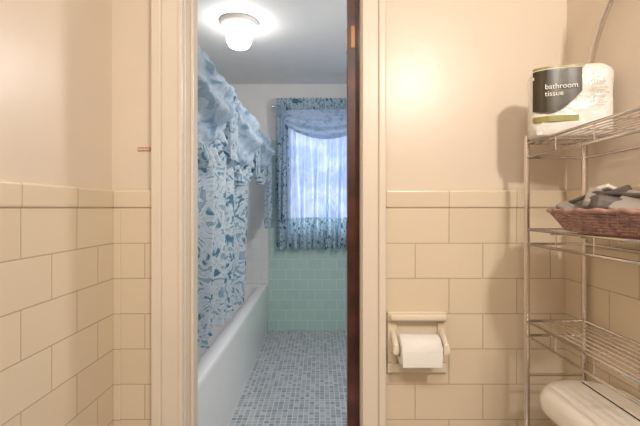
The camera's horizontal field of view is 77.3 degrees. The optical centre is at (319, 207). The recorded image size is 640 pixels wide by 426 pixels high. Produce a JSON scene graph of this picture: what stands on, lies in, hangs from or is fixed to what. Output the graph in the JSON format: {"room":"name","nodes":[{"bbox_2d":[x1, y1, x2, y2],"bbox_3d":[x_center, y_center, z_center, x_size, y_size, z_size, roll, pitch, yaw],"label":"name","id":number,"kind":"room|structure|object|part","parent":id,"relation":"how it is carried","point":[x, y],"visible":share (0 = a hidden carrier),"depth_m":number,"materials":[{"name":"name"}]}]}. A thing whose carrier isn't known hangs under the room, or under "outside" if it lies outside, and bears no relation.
{"room":"bathroom","nodes":[
{"label":"bathroom","id":0,"kind":"room"},
{"bbox_2d":[0,0,111,189],"bbox_3d":[-0.692,-0.010,-0.033,0.100,2.620,2.535,0,0,0],"label":"wall","id":1,"kind":"structure","parent":0,"point":[56,55],"depth_m":0.98,"materials":[{"name":"beige paint"}]},
{"bbox_2d":[0,180,112,207],"bbox_3d":[-0.635,-0.028,-0.034,0.013,0.055,2.512,0,0,0],"label":"trim","id":2,"kind":"structure","parent":1,"relation":"attached to","point":[13,194],"depth_m":0.93,"materials":[{"name":"beige tile"}]},
{"bbox_2d":[0,208,112,425],"bbox_3d":[-0.637,0.650,-0.032,0.010,1.300,2.515,0,0,0],"label":"wall tile","id":3,"kind":"structure","parent":1,"relation":"attached to","point":[56,264],"depth_m":0.96,"materials":[{"name":"beige tile"}]},
{"bbox_2d":[138,147,150,150],"bbox_3d":[-0.542,-0.181,1.234,0.040,0.012,0.003,0,0,0],"label":"wall label","id":4,"kind":"object","parent":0,"point":[139,148],"depth_m":1.23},
{"bbox_2d":[198,44,274,347],"bbox_3d":[-0.573,-0.009,2.808,0.335,1.474,2.906,0,0,0],"label":"shower curtain","id":5,"kind":"object","parent":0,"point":[233,148],"visible":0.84,"depth_m":2.41,"materials":[{"name":"fabric"}]},
{"bbox_3d":[-0.649,0.035,2.402,0.179,1.386,1.803,0,0,0],"label":"panel","id":6,"kind":"part","parent":5,"relation":"part of","materials":[{"name":"fabric"}]},
{"bbox_2d":[198,0,346,83],"bbox_3d":[-0.300,-1.360,1.525,2.600,0.080,5.850,0,0,0],"label":"ceiling","id":7,"kind":"structure","parent":0,"point":[293,41],"depth_m":3.19,"materials":[{"name":"white paint"}]},
{"bbox_2d":[219,13,257,49],"bbox_3d":[-0.575,-1.224,2.840,0.270,0.190,0.270,0,0,0],"label":"ceiling light","id":8,"kind":"object","parent":7,"relation":"attached to","point":[239,27],"depth_m":2.77,"materials":[{"name":"white glass"}]},
{"bbox_2d":[228,330,346,425],"bbox_3d":[-0.300,1.340,1.525,2.600,0.080,5.850,0,0,0],"label":"floor","id":9,"kind":"structure","parent":0,"point":[296,377],"depth_m":2.98,"materials":[{"name":"tile"}]},
{"bbox_2d":[198,283,267,425],"bbox_3d":[-0.974,1.050,2.975,0.848,0.500,2.550,0,0,0],"label":"bathtub","id":10,"kind":"object","parent":9,"relation":"on","point":[225,367],"visible":0.29,"depth_m":2.57,"materials":[{"name":"white ceramic"}]},
{"bbox_2d":[524,0,639,425],"bbox_3d":[0.656,0.326,0.773,0.180,1.948,0.708,0,0,0],"label":"wire shelf rack","id":11,"kind":"object","parent":9,"relation":"on","point":[584,142],"visible":0.94,"depth_m":1.03,"materials":[{"name":"silver metal"}]},
{"bbox_2d":[527,63,613,140],"bbox_3d":[0.650,-0.276,1.045,0.190,0.187,0.102,0,0,18],"label":"pack","id":12,"kind":"object","parent":11,"relation":"on","point":[560,97],"visible":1,"depth_m":1.01,"materials":[{"name":"white plastic"}]},
{"bbox_2d":[546,208,639,236],"bbox_3d":[0.640,0.027,0.864,0.214,0.054,0.376,0,0,0],"label":"wicker basket","id":13,"kind":"object","parent":11,"relation":"on","point":[606,221],"visible":0.98,"depth_m":0.80,"materials":[{"name":"brown wicker"}]},
{"bbox_2d":[556,184,639,226],"bbox_3d":[0.634,-0.006,0.878,0.134,0.098,0.256,0,0,-14],"label":"towels","id":14,"kind":"object","parent":13,"relation":"in","point":[607,196],"visible":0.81,"depth_m":0.85,"materials":[{"name":"fabric"}]},
{"bbox_3d":[0.738,0.326,0.773,0.015,1.948,0.701,0,0,0],"label":"arch frame","id":15,"kind":"part","parent":11,"relation":"part of","materials":[{"name":"silver metal"}]},
{"bbox_2d":[539,379,639,425],"bbox_3d":[0.426,0.871,0.784,0.649,0.858,0.568,0,0,0],"label":"toilet","id":16,"kind":"object","parent":9,"relation":"on","point":[569,402],"visible":0.98,"depth_m":0.92,"materials":[{"name":"beige ceramic"}]},
{"bbox_2d":[230,84,346,139],"bbox_3d":[-0.300,-0.010,4.330,2.400,2.620,0.140,0,0,0],"label":"wall","id":17,"kind":"structure","parent":0,"point":[258,99],"depth_m":4.26,"materials":[{"name":"paint"}]},
{"bbox_2d":[245,140,346,329],"bbox_3d":[-0.300,0.290,4.256,2.200,2.020,0.008,0,0,0],"label":"wall tiles","id":18,"kind":"structure","parent":17,"relation":"attached to","point":[307,288],"depth_m":4.25,"materials":[{"name":"green tile"}]},
{"bbox_2d":[272,97,346,249],"bbox_3d":[0.060,-0.352,4.146,1.112,1.568,0.229,0,0,0],"label":"window curtain","id":19,"kind":"object","parent":17,"relation":"hanging from","point":[311,185],"visible":0.62,"depth_m":4.15,"materials":[{"name":"fabric"}]},
{"bbox_2d":[112,0,566,189],"bbox_3d":[-0.300,-0.010,1.295,2.400,2.620,0.120,0,0,0],"label":"wall","id":20,"kind":"structure","parent":0,"point":[458,72],"depth_m":1.24,"materials":[{"name":"beige paint"}]},
{"bbox_2d":[113,208,120,425],"bbox_3d":[-0.621,0.650,1.223,0.022,1.300,0.004,0,0,0],"label":"trim","id":21,"kind":"structure","parent":20,"relation":"attached to","point":[116,211],"depth_m":1.22,"materials":[{"name":"beige tile"}]},
{"bbox_2d":[113,190,150,207],"bbox_3d":[-0.576,-0.028,1.228,0.133,0.055,0.013,0,0,0],"label":"trim","id":22,"kind":"structure","parent":20,"relation":"attached to","point":[121,198],"depth_m":1.22,"materials":[{"name":"beige tile"}]},
{"bbox_2d":[151,0,183,425],"bbox_3d":[-0.464,0.190,1.220,0.090,2.220,0.030,0,0,0],"label":"trim","id":23,"kind":"structure","parent":20,"relation":"attached to","point":[167,16],"depth_m":1.22,"materials":[{"name":"beige wood"}]},
{"bbox_2d":[184,0,196,425],"bbox_3d":[-0.416,0.240,1.295,0.022,2.120,0.120,0,0,0],"label":"trim","id":24,"kind":"structure","parent":20,"relation":"attached to","point":[190,6],"depth_m":1.28,"materials":[{"name":"beige wood"}]},
{"bbox_2d":[197,0,197,425],"bbox_3d":[-0.154,0.190,1.364,0.709,2.220,0.018,0,0,0],"label":"trim","id":25,"kind":"structure","parent":20,"relation":"attached to","point":[197,0],"depth_m":1.37,"materials":[{"name":"beige wood"}]},
{"bbox_2d":[347,0,358,425],"bbox_3d":[0.394,0.240,1.292,0.613,2.100,0.035,0,0,0],"label":"door","id":26,"kind":"structure","parent":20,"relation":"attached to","point":[352,5],"depth_m":1.27,"materials":[{"name":"brown wood"}]},
{"bbox_2d":[351,26,354,47],"bbox_3d":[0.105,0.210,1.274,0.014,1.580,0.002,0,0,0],"label":"hinge","id":27,"kind":"object","parent":26,"relation":"attached to","point":[352,27],"visible":1,"depth_m":1.27,"materials":[{"name":"gold metal"}]},
{"bbox_2d":[359,0,361,425],"bbox_3d":[-0.145,0.234,1.295,0.564,2.132,0.120,0,0,0],"label":"trim","id":28,"kind":"structure","parent":20,"relation":"attached to","point":[360,1],"depth_m":1.24,"materials":[{"name":"wood"}]},
{"bbox_2d":[362,0,385,425],"bbox_3d":[0.165,0.190,1.221,0.071,2.220,0.028,0,0,0],"label":"trim","id":29,"kind":"structure","parent":20,"relation":"attached to","point":[373,11],"depth_m":1.22,"materials":[{"name":"beige wood"}]},
{"bbox_2d":[387,311,449,372],"bbox_3d":[0.295,0.407,1.177,0.180,0.185,0.096,0,0,0],"label":"toilet paper holder","id":30,"kind":"object","parent":20,"relation":"attached to","point":[417,341],"visible":1,"depth_m":1.19,"materials":[{"name":"beige ceramic"}]},
{"bbox_3d":[0.222,0.395,1.190,0.018,0.072,0.062,0,0,0],"label":"arm","id":31,"kind":"part","parent":30,"relation":"part of","materials":[{"name":"beige ceramic"}]},
{"bbox_2d":[390,313,446,320],"bbox_3d":[0.295,0.327,1.199,0.170,0.020,0.028,0,0,0],"label":"hood","id":32,"kind":"object","parent":30,"relation":"attached to","point":[393,316],"depth_m":1.19,"materials":[{"name":"beige ceramic"}]},
{"bbox_3d":[0.368,0.395,1.190,0.018,0.072,0.062,0,0,0],"label":"arm","id":33,"kind":"part","parent":30,"relation":"part of","materials":[{"name":"beige ceramic"}]},
{"bbox_2d":[386,190,566,207],"bbox_3d":[0.481,-0.028,1.228,0.562,0.055,0.013,0,0,0],"label":"trim","id":34,"kind":"structure","parent":20,"relation":"attached to","point":[394,198],"depth_m":1.22,"materials":[{"name":"beige tile"}]},
{"bbox_2d":[121,208,565,425],"bbox_3d":[0.060,0.650,1.230,1.404,1.300,0.010,0,0,0],"label":"wall tile","id":35,"kind":"structure","parent":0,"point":[467,264],"depth_m":1.22,"materials":[{"name":"beige tile"}]},
{"bbox_2d":[567,0,639,189],"bbox_3d":[0.812,-0.010,-0.033,0.100,2.620,2.535,0,0,0],"label":"wall","id":36,"kind":"structure","parent":0,"point":[619,43],"depth_m":1.04,"materials":[{"name":"beige paint"}]},
{"bbox_2d":[566,185,639,200],"bbox_3d":[0.755,-0.028,-0.034,0.013,0.055,2.512,0,0,0],"label":"trim","id":37,"kind":"structure","parent":36,"relation":"attached to","point":[570,194],"depth_m":1.17,"materials":[{"name":"beige tile"}]},
{"bbox_2d":[566,224,639,399],"bbox_3d":[0.757,0.650,-0.032,0.010,1.300,2.515,0,0,0],"label":"wall tile","id":38,"kind":"structure","parent":36,"relation":"attached to","point":[613,286],"depth_m":1.05,"materials":[{"name":"beige tile"}]}
]}

